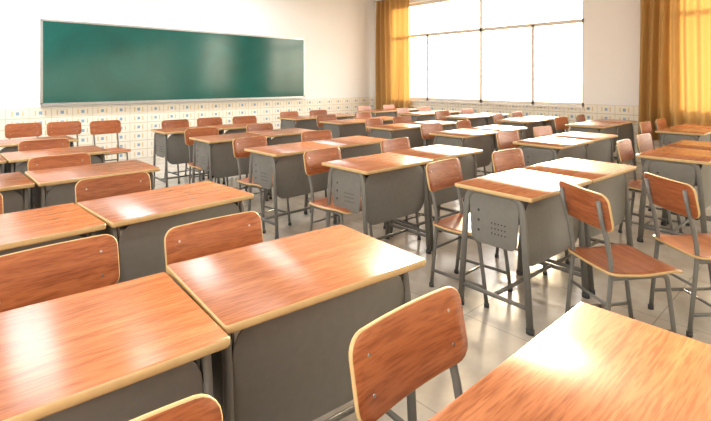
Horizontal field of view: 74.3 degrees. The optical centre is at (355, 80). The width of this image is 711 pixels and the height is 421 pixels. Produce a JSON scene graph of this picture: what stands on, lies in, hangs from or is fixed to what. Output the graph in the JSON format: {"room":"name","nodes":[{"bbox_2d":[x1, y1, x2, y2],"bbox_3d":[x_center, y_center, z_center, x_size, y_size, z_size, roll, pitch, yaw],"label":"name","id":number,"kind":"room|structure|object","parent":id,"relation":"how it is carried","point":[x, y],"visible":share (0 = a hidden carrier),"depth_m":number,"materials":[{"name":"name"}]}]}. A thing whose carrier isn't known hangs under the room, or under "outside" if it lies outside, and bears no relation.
{"room":"classroom","nodes":[
{"label":"classroom","id":0,"kind":"room"},
{"bbox_2d":[40,19,305,105],"bbox_3d":[-3.092,-0.295,9.230,5.222,1.391,0.099,0,0,-43],"label":"chalkboard","id":1,"kind":"object","parent":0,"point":[82,63],"visible":1,"depth_m":8.74,"materials":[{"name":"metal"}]},
{"bbox_2d":[0,0,374,161],"bbox_3d":[-3.333,-0.475,9.238,10.850,3.750,0.240,0,0,-43],"label":"wall","id":2,"kind":"structure","parent":0,"point":[339,35],"depth_m":9.26,"materials":[{"name":"white paint"}]},
{"bbox_2d":[105,139,710,420],"bbox_3d":[0.613,1.450,5.028,10.850,0.100,11.780,0,0,-43],"label":"floor","id":3,"kind":"structure","parent":0,"point":[496,332],"depth_m":3.19,"materials":[{"name":"tile"}]},
{"bbox_2d":[0,194,2,213],"bbox_3d":[-1.830,0.981,2.128,0.414,0.838,0.479,0,0,-43],"label":"chair","id":4,"kind":"object","parent":3,"relation":"on","point":[1,197],"visible":0.15,"depth_m":2.41,"materials":[{"name":"brown wood"}]},
{"bbox_2d":[0,155,6,173],"bbox_3d":[-3.265,1.020,3.714,0.755,0.760,0.525,0,0,-43],"label":"school desk","id":5,"kind":"object","parent":3,"relation":"on","point":[2,160],"visible":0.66,"depth_m":3.80,"materials":[{"name":"laminate"}]},
{"bbox_2d":[0,172,34,213],"bbox_3d":[-2.458,1.020,2.862,0.755,0.760,0.525,0,0,-44],"label":"school desk","id":6,"kind":"object","parent":3,"relation":"on","point":[14,186],"visible":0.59,"depth_m":2.93,"materials":[{"name":"metal"}]},
{"bbox_2d":[4,122,41,138],"bbox_3d":[-4.290,0.981,6.128,0.479,0.838,0.414,0,0,44],"label":"chair","id":7,"kind":"object","parent":3,"relation":"on","point":[34,129],"visible":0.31,"depth_m":6.26,"materials":[{"name":"brown wood"}]},
{"bbox_2d":[0,135,77,173],"bbox_3d":[-3.503,1.020,5.080,0.755,0.760,0.525,0,0,-44],"label":"school desk","id":8,"kind":"object","parent":3,"relation":"on","point":[11,145],"visible":0.21,"depth_m":4.96,"materials":[{"name":"laminate"}]},
{"bbox_2d":[18,138,69,209],"bbox_3d":[-2.855,0.981,4.348,0.414,0.838,0.479,0,0,-40],"label":"chair","id":9,"kind":"object","parent":3,"relation":"on","point":[28,145],"visible":0.17,"depth_m":4.51,"materials":[{"name":"brown wood"}]},
{"bbox_2d":[0,203,105,255],"bbox_3d":[-1.567,1.020,2.020,0.525,0.760,0.755,0,0,45],"label":"school desk","id":10,"kind":"object","parent":3,"relation":"on","point":[39,227],"visible":0.43,"depth_m":2.08,"materials":[{"name":"laminate"}]},
{"bbox_2d":[0,145,109,206],"bbox_3d":[-2.707,1.020,4.237,0.755,0.760,0.525,0,0,-43],"label":"school desk","id":11,"kind":"object","parent":3,"relation":"on","point":[96,153],"visible":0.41,"depth_m":4.14,"materials":[{"name":"laminate"}]},
{"bbox_2d":[28,153,90,178],"bbox_3d":[-2.095,0.981,3.416,0.479,0.838,0.414,0,0,45],"label":"chair","id":12,"kind":"object","parent":3,"relation":"on","point":[75,159],"visible":0.2,"depth_m":3.56,"materials":[{"name":"brown wood"}]},
{"bbox_2d":[0,234,119,312],"bbox_3d":[-0.885,0.981,1.452,0.479,0.838,0.414,0,0,45],"label":"chair","id":13,"kind":"object","parent":3,"relation":"on","point":[32,276],"visible":0.35,"depth_m":1.61,"materials":[{"name":"brown wood"}]},
{"bbox_2d":[46,121,81,145],"bbox_3d":[-3.908,0.981,6.349,0.414,0.838,0.479,0,0,-40],"label":"chair","id":14,"kind":"object","parent":3,"relation":"on","point":[65,127],"visible":0.34,"depth_m":6.51,"materials":[{"name":"brown wood"}]},
{"bbox_2d":[25,159,159,208],"bbox_3d":[-1.889,1.020,3.386,0.755,0.760,0.525,0,0,-43],"label":"school desk","id":15,"kind":"object","parent":3,"relation":"on","point":[65,179],"visible":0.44,"depth_m":3.21,"materials":[{"name":"laminate"}]},
{"bbox_2d":[89,120,131,160],"bbox_3d":[-3.411,0.981,6.541,0.479,0.838,0.414,0,0,43],"label":"chair","id":16,"kind":"object","parent":3,"relation":"on","point":[105,126],"visible":0.7,"depth_m":6.65,"materials":[{"name":"brown wood"}]},
{"bbox_2d":[75,172,150,204],"bbox_3d":[-1.285,0.981,2.639,0.479,0.838,0.414,0,0,45],"label":"chair","id":17,"kind":"object","parent":3,"relation":"on","point":[121,184],"visible":0.23,"depth_m":2.78,"materials":[{"name":"brown wood"}]},
{"bbox_2d":[0,272,229,420],"bbox_3d":[-0.767,1.020,1.136,0.755,0.760,0.525,0,0,-39],"label":"school desk","id":18,"kind":"object","parent":3,"relation":"on","point":[131,349],"visible":0.91,"depth_m":1.14,"materials":[{"name":"laminate"}]},
{"bbox_2d":[77,181,253,283],"bbox_3d":[-1.023,1.020,2.566,0.525,0.760,0.755,0,0,44],"label":"school desk","id":19,"kind":"object","parent":3,"relation":"on","point":[139,222],"visible":0.34,"depth_m":2.36,"materials":[{"name":"laminate"}]},
{"bbox_2d":[129,394,222,420],"bbox_3d":[-0.266,0.981,0.566,0.414,0.838,0.479,0,0,-41],"label":"chair","id":20,"kind":"object","parent":3,"relation":"on","point":[199,407],"visible":1,"depth_m":0.83,"materials":[{"name":"brown wood"}]},
{"bbox_2d":[161,119,198,183],"bbox_3d":[-2.466,0.981,6.673,0.479,0.838,0.414,0,0,43],"label":"chair","id":21,"kind":"object","parent":3,"relation":"on","point":[178,123],"visible":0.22,"depth_m":6.78,"materials":[{"name":"brown wood"}]},
{"bbox_2d":[151,126,221,186],"bbox_3d":[-2.255,1.020,6.255,0.755,0.760,0.525,0,0,-42],"label":"school desk","id":22,"kind":"object","parent":3,"relation":"on","point":[174,148],"visible":0.55,"depth_m":6.01,"materials":[{"name":"metal"}]},
{"bbox_2d":[184,127,228,186],"bbox_3d":[-1.713,0.981,5.460,0.414,0.838,0.479,0,0,-38],"label":"chair","id":23,"kind":"object","parent":3,"relation":"on","point":[192,132],"visible":0.43,"depth_m":5.54,"materials":[{"name":"brown wood"}]},
{"bbox_2d":[197,117,222,177],"bbox_3d":[-2.108,0.981,7.076,0.414,0.838,0.479,0,0,-43],"label":"chair","id":24,"kind":"object","parent":3,"relation":"on","point":[208,121],"visible":0.21,"depth_m":7.23,"materials":[{"name":"brown wood"}]},
{"bbox_2d":[164,211,262,420],"bbox_3d":[-0.430,0.981,1.755,0.414,0.838,0.479,0,0,-42],"label":"chair","id":25,"kind":"object","parent":3,"relation":"on","point":[197,239],"visible":0.27,"depth_m":1.90,"materials":[{"name":"brown wood"}]},
{"bbox_2d":[189,132,269,200],"bbox_3d":[-1.448,1.020,5.417,0.755,0.760,0.525,0,0,-43],"label":"school desk","id":26,"kind":"object","parent":3,"relation":"on","point":[220,157],"visible":0.54,"depth_m":5.18,"materials":[{"name":"laminate"}]},
{"bbox_2d":[208,123,258,183],"bbox_3d":[-1.687,1.020,6.768,0.755,0.760,0.525,0,0,-42],"label":"school desk","id":27,"kind":"object","parent":3,"relation":"on","point":[241,127],"visible":0.17,"depth_m":6.55,"materials":[{"name":"laminate"}]},
{"bbox_2d":[232,116,256,123],"bbox_3d":[-1.649,0.981,7.370,0.414,0.838,0.479,0,0,-39],"label":"chair","id":28,"kind":"object","parent":3,"relation":"on","point":[237,119],"visible":0.2,"depth_m":7.53,"materials":[{"name":"brown wood"}]},
{"bbox_2d":[246,123,272,194],"bbox_3d":[-1.109,0.981,6.025,0.479,0.838,0.414,0,0,44],"label":"chair","id":29,"kind":"object","parent":3,"relation":"on","point":[263,126],"visible":0.26,"depth_m":6.17,"materials":[{"name":"brown wood"}]},
{"bbox_2d":[232,135,290,233],"bbox_3d":[-0.902,0.981,4.576,0.479,0.838,0.414,0,0,41],"label":"chair","id":30,"kind":"object","parent":3,"relation":"on","point":[239,144],"visible":0.5,"depth_m":4.60,"materials":[{"name":"brown wood"}]},
{"bbox_2d":[249,128,316,198],"bbox_3d":[-0.917,1.020,5.969,0.755,0.760,0.525,0,0,-43],"label":"school desk","id":31,"kind":"object","parent":3,"relation":"on","point":[289,135],"visible":0.33,"depth_m":5.79,"materials":[{"name":"laminate"}]},
{"bbox_2d":[280,111,298,122],"bbox_3d":[-1.079,0.981,8.501,0.414,0.838,0.479,0,0,-44],"label":"chair","id":32,"kind":"object","parent":3,"relation":"on","point":[288,113],"visible":0.2,"depth_m":8.66,"materials":[{"name":"brown wood"}]},
{"bbox_2d":[244,141,338,238],"bbox_3d":[-0.607,1.020,4.528,0.755,0.760,0.525,0,0,-44],"label":"school desk","id":33,"kind":"object","parent":3,"relation":"on","point":[290,179],"visible":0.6,"depth_m":4.32,"materials":[{"name":"metal"}]},
{"bbox_2d":[167,225,424,420],"bbox_3d":[-0.203,1.020,1.659,0.755,0.760,0.525,0,0,-38],"label":"school desk","id":34,"kind":"object","parent":3,"relation":"on","point":[291,309],"visible":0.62,"depth_m":1.49,"materials":[{"name":"laminate"}]},
{"bbox_2d":[278,115,322,130],"bbox_3d":[-0.916,1.020,8.309,0.755,0.760,0.525,0,0,-44],"label":"school desk","id":35,"kind":"object","parent":3,"relation":"on","point":[309,122],"visible":0.43,"depth_m":8.12,"materials":[{"name":"metal"}]},
{"bbox_2d":[301,130,331,199],"bbox_3d":[-0.306,0.981,5.133,0.414,0.838,0.479,0,0,-39],"label":"chair","id":36,"kind":"object","parent":3,"relation":"on","point":[320,134],"visible":0.19,"depth_m":5.28,"materials":[{"name":"brown wood"}]},
{"bbox_2d":[309,110,326,114],"bbox_3d":[-0.590,0.981,8.930,0.414,0.838,0.479,0,0,-39],"label":"chair","id":37,"kind":"object","parent":3,"relation":"on","point":[312,112],"visible":0.12,"depth_m":9.09,"materials":[{"name":"brown wood"}]},
{"bbox_2d":[316,114,336,129],"bbox_3d":[-0.348,0.981,7.654,0.414,0.838,0.479,0,0,-40],"label":"chair","id":38,"kind":"object","parent":3,"relation":"on","point":[330,116],"visible":0.25,"depth_m":7.78,"materials":[{"name":"brown wood"}]},
{"bbox_2d":[314,113,354,150],"bbox_3d":[-0.367,1.020,8.841,0.755,0.760,0.525,0,0,-44],"label":"school desk","id":39,"kind":"object","parent":3,"relation":"on","point":[340,116],"visible":0.17,"depth_m":8.74,"materials":[{"name":"laminate"}]},
{"bbox_2d":[303,147,372,236],"bbox_3d":[-0.120,0.981,3.731,0.479,0.838,0.414,0,0,43],"label":"chair","id":40,"kind":"object","parent":3,"relation":"on","point":[313,159],"visible":0.52,"depth_m":3.76,"materials":[{"name":"brown wood"}]},
{"bbox_2d":[319,119,369,150],"bbox_3d":[-0.126,1.020,7.523,0.755,0.760,0.525,0,0,-42],"label":"school desk","id":41,"kind":"object","parent":3,"relation":"on","point":[350,127],"visible":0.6,"depth_m":7.32,"materials":[{"name":"metal"}]},
{"bbox_2d":[308,136,387,215],"bbox_3d":[-0.058,1.020,5.061,0.755,0.760,0.525,0,0,-44],"label":"school desk","id":42,"kind":"object","parent":3,"relation":"on","point":[354,146],"visible":0.2,"depth_m":4.95,"materials":[{"name":"laminate"}]},
{"bbox_2d":[355,112,371,117],"bbox_3d":[0.280,0.981,8.248,0.414,0.838,0.479,0,0,-44],"label":"chair","id":43,"kind":"object","parent":3,"relation":"on","point":[361,114],"visible":0.2,"depth_m":8.41,"materials":[{"name":"brown wood"}]},
{"bbox_2d":[357,106,370,112],"bbox_3d":[0.332,0.981,10.399,0.414,0.838,0.479,0,0,-43],"label":"chair","id":44,"kind":"object","parent":3,"relation":"on","point":[359,108],"visible":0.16,"depth_m":10.54,"materials":[{"name":"brown wood"}]},
{"bbox_2d":[365,118,382,136],"bbox_3d":[0.431,0.981,6.878,0.479,0.838,0.414,0,0,40],"label":"chair","id":45,"kind":"object","parent":3,"relation":"on","point":[375,121],"visible":0.24,"depth_m":6.99,"materials":[{"name":"brown wood"}]},
{"bbox_2d":[354,116,393,133],"bbox_3d":[0.420,1.020,8.058,0.755,0.760,0.525,0,0,-42],"label":"school desk","id":46,"kind":"object","parent":3,"relation":"on","point":[386,120],"visible":0.11,"depth_m":7.99,"materials":[{"name":"laminate"}]},
{"bbox_2d":[322,153,432,253],"bbox_3d":[0.183,1.020,3.756,0.755,0.760,0.525,0,0,-42],"label":"school desk","id":47,"kind":"object","parent":3,"relation":"on","point":[391,186],"visible":0.94,"depth_m":3.60,"materials":[{"name":"metal"}]},
{"bbox_2d":[358,109,396,116],"bbox_3d":[0.510,1.020,10.165,0.755,0.760,0.525,0,0,-44],"label":"school desk","id":48,"kind":"object","parent":3,"relation":"on","point":[380,112],"visible":0.36,"depth_m":10.04,"materials":[{"name":"laminate"}]},
{"bbox_2d":[383,105,394,108],"bbox_3d":[0.931,0.981,10.876,0.479,0.838,0.414,0,0,44],"label":"chair","id":49,"kind":"object","parent":3,"relation":"on","point":[384,106],"visible":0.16,"depth_m":11.03,"materials":[{"name":"brown wood"}]},
{"bbox_2d":[366,123,423,147],"bbox_3d":[0.595,1.020,6.673,0.755,0.760,0.525,0,0,-43],"label":"school desk","id":50,"kind":"object","parent":3,"relation":"on","point":[412,132],"visible":0.53,"depth_m":6.54,"materials":[{"name":"metal"}]},
{"bbox_2d":[386,108,417,118],"bbox_3d":[1.059,1.020,10.698,0.755,0.760,0.525,0,0,-44],"label":"school desk","id":51,"kind":"object","parent":3,"relation":"on","point":[410,109],"visible":0.15,"depth_m":10.64,"materials":[{"name":"laminate"}]},
{"bbox_2d":[393,116,411,123],"bbox_3d":[0.877,0.981,7.338,0.414,0.838,0.479,0,0,-40],"label":"chair","id":52,"kind":"object","parent":3,"relation":"on","point":[398,119],"visible":0.23,"depth_m":7.50,"materials":[{"name":"brown wood"}]},
{"bbox_2d":[396,108,408,115],"bbox_3d":[1.126,0.981,9.575,0.479,0.838,0.414,0,0,44],"label":"chair","id":53,"kind":"object","parent":3,"relation":"on","point":[398,110],"visible":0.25,"depth_m":9.72,"materials":[{"name":"brown wood"}]},
{"bbox_2d":[349,286,467,420],"bbox_3d":[0.279,0.981,1.011,0.414,0.838,0.479,0,0,-43],"label":"chair","id":54,"kind":"object","parent":3,"relation":"on","point":[411,344],"visible":1,"depth_m":1.14,"materials":[{"name":"brown wood"}]},
{"bbox_2d":[380,137,441,239],"bbox_3d":[0.529,0.981,4.408,0.414,0.838,0.479,0,0,-43],"label":"chair","id":55,"kind":"object","parent":3,"relation":"on","point":[395,144],"visible":0.28,"depth_m":4.50,"materials":[{"name":"brown wood"}]},
{"bbox_2d":[397,112,435,121],"bbox_3d":[1.278,1.020,9.359,0.755,0.760,0.525,0,0,-42],"label":"school desk","id":56,"kind":"object","parent":3,"relation":"on","point":[422,116],"visible":0.33,"depth_m":9.18,"materials":[{"name":"laminate"}]},
{"bbox_2d":[418,106,430,111],"bbox_3d":[1.642,0.981,10.084,0.414,0.838,0.479,0,0,-43],"label":"chair","id":57,"kind":"object","parent":3,"relation":"on","point":[420,109],"visible":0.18,"depth_m":10.24,"materials":[{"name":"brown wood"}]},
{"bbox_2d":[405,120,455,145],"bbox_3d":[1.153,1.020,7.197,0.755,0.760,0.525,0,0,-43],"label":"school desk","id":58,"kind":"object","parent":3,"relation":"on","point":[446,125],"visible":0.14,"depth_m":7.14,"materials":[{"name":"laminate"}]},
{"bbox_2d":[420,123,442,145],"bbox_3d":[1.133,0.981,6.041,0.414,0.838,0.479,0,0,-38],"label":"chair","id":59,"kind":"object","parent":3,"relation":"on","point":[426,129],"visible":0.23,"depth_m":6.17,"materials":[{"name":"brown wood"}]},
{"bbox_2d":[386,144,482,250],"bbox_3d":[0.730,1.020,4.292,0.755,0.760,0.525,0,0,-42],"label":"school desk","id":60,"kind":"object","parent":3,"relation":"on","point":[466,156],"visible":0.38,"depth_m":4.20,"materials":[{"name":"laminate"}]},
{"bbox_2d":[421,110,460,141],"bbox_3d":[1.824,1.020,9.895,0.755,0.760,0.525,0,0,-42],"label":"school desk","id":61,"kind":"object","parent":3,"relation":"on","point":[451,112],"visible":0.07,"depth_m":9.84,"materials":[{"name":"laminate"}]},
{"bbox_2d":[435,110,463,139],"bbox_3d":[1.762,0.981,8.682,0.414,0.838,0.479,0,0,-37],"label":"chair","id":62,"kind":"object","parent":3,"relation":"on","point":[438,114],"visible":0.39,"depth_m":8.82,"materials":[{"name":"brown wood"}]},
{"bbox_2d":[429,129,496,201],"bbox_3d":[1.353,1.020,5.858,0.755,0.760,0.525,0,0,-44],"label":"school desk","id":63,"kind":"object","parent":3,"relation":"on","point":[473,139],"visible":0.59,"depth_m":5.73,"materials":[{"name":"laminate"}]},
{"bbox_2d":[442,114,489,129],"bbox_3d":[2.022,1.020,8.559,0.755,0.760,0.525,0,0,-43],"label":"school desk","id":64,"kind":"object","parent":3,"relation":"on","point":[476,120],"visible":0.43,"depth_m":8.45,"materials":[{"name":"laminate"}]},
{"bbox_2d":[461,109,473,114],"bbox_3d":[2.398,0.981,9.302,0.414,0.838,0.479,0,0,-44],"label":"chair","id":65,"kind":"object","parent":3,"relation":"on","point":[464,111],"visible":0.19,"depth_m":9.46,"materials":[{"name":"brown wood"}]},
{"bbox_2d":[426,158,512,307],"bbox_3d":[0.769,0.981,3.167,0.479,0.838,0.414,0,0,45],"label":"chair","id":66,"kind":"object","parent":3,"relation":"on","point":[441,174],"visible":0.65,"depth_m":3.19,"materials":[{"name":"brown wood"}]},
{"bbox_2d":[456,120,495,175],"bbox_3d":[1.697,0.981,6.550,0.479,0.838,0.414,0,0,41],"label":"chair","id":67,"kind":"object","parent":3,"relation":"on","point":[463,124],"visible":0.21,"depth_m":6.65,"materials":[{"name":"brown wood"}]},
{"bbox_2d":[468,113,510,125],"bbox_3d":[2.580,1.020,9.082,0.755,0.760,0.525,0,0,-43],"label":"school desk","id":68,"kind":"object","parent":3,"relation":"on","point":[489,120],"visible":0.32,"depth_m":8.96,"materials":[{"name":"laminate"}]},
{"bbox_2d":[466,125,526,176],"bbox_3d":[1.916,1.020,6.376,0.755,0.760,0.525,0,0,-44],"label":"school desk","id":69,"kind":"object","parent":3,"relation":"on","point":[497,128],"visible":0.31,"depth_m":6.32,"materials":[{"name":"laminate"}]},
{"bbox_2d":[493,113,503,124],"bbox_3d":[2.624,0.981,7.963,0.479,0.838,0.414,0,0,40],"label":"chair","id":70,"kind":"object","parent":3,"relation":"on","point":[499,116],"visible":0.3,"depth_m":8.07,"materials":[{"name":"brown wood"}]},
{"bbox_2d":[496,130,519,150],"bbox_3d":[1.839,0.981,5.124,0.414,0.838,0.479,0,0,-37],"label":"chair","id":71,"kind":"object","parent":3,"relation":"on","point":[505,139],"visible":0.35,"depth_m":5.28,"materials":[{"name":"brown wood"}]},
{"bbox_2d":[512,111,522,117],"bbox_3d":[3.108,0.981,8.428,0.479,0.838,0.414,0,0,43],"label":"chair","id":72,"kind":"object","parent":3,"relation":"on","point":[519,114],"visible":0.22,"depth_m":8.58,"materials":[{"name":"brown wood"}]},
{"bbox_2d":[497,118,547,139],"bbox_3d":[2.766,1.020,7.758,0.755,0.760,0.525,0,0,-44],"label":"school desk","id":73,"kind":"object","parent":3,"relation":"on","point":[530,123],"visible":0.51,"depth_m":7.55,"materials":[{"name":"laminate"}]},
{"bbox_2d":[455,169,591,335],"bbox_3d":[1.076,1.020,2.992,0.755,0.760,0.525,0,0,-40],"label":"school desk","id":74,"kind":"object","parent":3,"relation":"on","point":[497,203],"visible":0.91,"depth_m":2.82,"materials":[{"name":"metal"}]},
{"bbox_2d":[492,148,569,274],"bbox_3d":[1.367,0.981,3.659,0.414,0.838,0.479,0,0,-37],"label":"chair","id":75,"kind":"object","parent":3,"relation":"on","point":[509,159],"visible":0.37,"depth_m":3.80,"materials":[{"name":"brown wood"}]},
{"bbox_2d":[533,126,552,137],"bbox_3d":[2.447,0.981,5.651,0.414,0.838,0.479,0,0,-37],"label":"chair","id":76,"kind":"object","parent":3,"relation":"on","point":[541,131],"visible":0.23,"depth_m":5.82,"materials":[{"name":"brown wood"}]},
{"bbox_2d":[521,115,567,134],"bbox_3d":[3.329,1.020,8.276,0.755,0.760,0.525,0,0,-44],"label":"school desk","id":77,"kind":"object","parent":3,"relation":"on","point":[550,122],"visible":0.23,"depth_m":8.11,"materials":[{"name":"laminate"}]},
{"bbox_2d":[513,136,593,166],"bbox_3d":[2.106,1.020,4.987,0.755,0.760,0.525,0,0,-41],"label":"school desk","id":78,"kind":"object","parent":3,"relation":"on","point":[539,150],"visible":0.56,"depth_m":4.82,"materials":[{"name":"laminate"}]},
{"bbox_2d":[554,116,568,133],"bbox_3d":[3.339,0.981,7.164,0.414,0.838,0.479,0,0,-40],"label":"chair","id":79,"kind":"object","parent":3,"relation":"on","point":[560,122],"visible":0.33,"depth_m":7.32,"materials":[{"name":"brown wood"}]},
{"bbox_2d":[428,302,710,420],"bbox_3d":[0.555,1.020,0.916,0.755,0.760,0.525,0,0,-43],"label":"school desk","id":80,"kind":"object","parent":3,"relation":"on","point":[593,363],"visible":1,"depth_m":1.01,"materials":[{"name":"laminate"}]},
{"bbox_2d":[520,158,636,294],"bbox_3d":[1.661,1.020,3.485,0.755,0.760,0.525,0,0,-40],"label":"school desk","id":81,"kind":"object","parent":3,"relation":"on","point":[610,180],"visible":0.54,"depth_m":3.41,"materials":[{"name":"laminate"}]},
{"bbox_2d":[576,114,585,122],"bbox_3d":[3.913,0.981,7.685,0.479,0.838,0.414,0,0,42],"label":"chair","id":82,"kind":"object","parent":3,"relation":"on","point":[579,118],"visible":0.2,"depth_m":7.83,"materials":[{"name":"brown wood"}]},
{"bbox_2d":[545,131,617,162],"bbox_3d":[2.661,1.020,5.512,0.755,0.760,0.525,0,0,-41],"label":"school desk","id":83,"kind":"object","parent":3,"relation":"on","point":[601,150],"visible":0.33,"depth_m":5.41,"materials":[{"name":"laminate"}]},
{"bbox_2d":[565,122,621,163],"bbox_3d":[3.534,1.020,6.952,0.755,0.760,0.525,0,0,-42],"label":"school desk","id":84,"kind":"object","parent":3,"relation":"on","point":[589,127],"visible":0.42,"depth_m":6.83,"materials":[{"name":"laminate"}]},
{"bbox_2d":[585,119,636,166],"bbox_3d":[4.081,1.020,7.487,0.755,0.760,0.525,0,0,-42],"label":"school desk","id":85,"kind":"object","parent":3,"relation":"on","point":[625,131],"visible":0.32,"depth_m":7.42,"materials":[{"name":"laminate"}]},
{"bbox_2d":[559,180,682,333],"bbox_3d":[1.413,0.981,2.531,0.479,0.838,0.414,0,0,-9],"label":"chair","id":86,"kind":"object","parent":3,"relation":"on","point":[621,262],"visible":0.92,"depth_m":2.47,"materials":[{"name":"brown wood"}]},
{"bbox_2d":[639,121,654,179],"bbox_3d":[4.128,0.981,6.300,0.414,0.838,0.479,0,0,-41],"label":"chair","id":87,"kind":"object","parent":3,"relation":"on","point":[645,127],"visible":0.27,"depth_m":6.47,"materials":[{"name":"brown wood"}]},
{"bbox_2d":[616,139,682,234],"bbox_3d":[2.697,0.981,4.302,0.479,0.838,0.414,0,0,45],"label":"chair","id":88,"kind":"object","parent":3,"relation":"on","point":[624,149],"visible":0.61,"depth_m":4.36,"materials":[{"name":"brown wood"}]},
{"bbox_2d":[655,118,667,139],"bbox_3d":[4.684,0.981,6.824,0.414,0.838,0.479,0,0,-40],"label":"chair","id":89,"kind":"object","parent":3,"relation":"on","point":[661,123],"visible":0.29,"depth_m":6.97,"materials":[{"name":"brown wood"}]},
{"bbox_2d":[636,133,697,225],"bbox_3d":[3.186,0.981,4.798,0.414,0.838,0.479,0,0,-41],"label":"chair","id":90,"kind":"object","parent":3,"relation":"on","point":[644,142],"visible":0.35,"depth_m":4.91,"materials":[{"name":"brown wood"}]},
{"bbox_2d":[636,147,710,242],"bbox_3d":[2.891,1.020,4.142,0.755,0.760,0.525,0,0,-42],"label":"school desk","id":91,"kind":"object","parent":3,"relation":"on","point":[692,167],"visible":0.72,"depth_m":3.94,"materials":[{"name":"metal"}]},
{"bbox_2d":[643,172,710,337],"bbox_3d":[2.024,0.981,2.739,0.479,0.838,0.414,0,0,-3],"label":"chair","id":92,"kind":"object","parent":3,"relation":"on","point":[678,197],"visible":0.99,"depth_m":2.71,"materials":[{"name":"brown wood"}]},
{"bbox_2d":[655,127,710,146],"bbox_3d":[4.312,1.020,6.114,0.755,0.760,0.525,0,0,-43],"label":"school desk","id":93,"kind":"object","parent":3,"relation":"on","point":[669,135],"visible":0.48,"depth_m":5.94,"materials":[{"name":"laminate"}]},
{"bbox_2d":[662,140,710,223],"bbox_3d":[3.458,1.020,4.656,0.755,0.760,0.525,0,0,-42],"label":"school desk","id":94,"kind":"object","parent":3,"relation":"on","point":[687,144],"visible":0.17,"depth_m":4.65,"materials":[{"name":"laminate"}]},
{"bbox_2d":[672,123,710,128],"bbox_3d":[4.871,1.020,6.637,0.755,0.760,0.525,0,0,-43],"label":"school desk","id":95,"kind":"object","parent":3,"relation":"on","point":[685,125],"visible":0.16,"depth_m":6.60,"materials":[{"name":"laminate"}]},
{"bbox_2d":[375,0,663,162],"bbox_3d":[4.484,-0.475,8.655,0.240,3.750,11.300,0,0,-43],"label":"wall","id":96,"kind":"structure","parent":0,"point":[611,27],"depth_m":8.46,"materials":[{"name":"beige paint"}]},
{"bbox_2d":[375,0,409,113],"bbox_3d":[0.946,-0.587,11.994,0.206,3.074,1.310,0,0,-43],"label":"curtain","id":97,"kind":"object","parent":96,"relation":"hanging from","point":[392,66],"visible":0.91,"depth_m":11.98,"materials":[{"name":"fabric"}]},
{"bbox_2d":[409,0,583,106],"bbox_3d":[2.668,-0.740,10.593,0.060,2.440,4.890,0,0,-43],"label":"window","id":98,"kind":"structure","parent":96,"relation":"in","point":[481,29],"depth_m":10.25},
{"bbox_2d":[410,100,586,108],"bbox_3d":[2.588,0.497,10.518,0.100,0.035,5.010,0,0,-43],"label":"trim","id":99,"kind":"structure","parent":96,"relation":"attached to","point":[553,106],"depth_m":9.85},
{"bbox_2d":[638,0,710,139],"bbox_3d":[5.289,-0.572,7.355,0.203,3.104,1.700,0,0,-43],"label":"curtain","id":100,"kind":"object","parent":96,"relation":"hanging from","point":[675,74],"visible":0.8,"depth_m":7.51,"materials":[{"name":"yellow fabric"}]}
]}

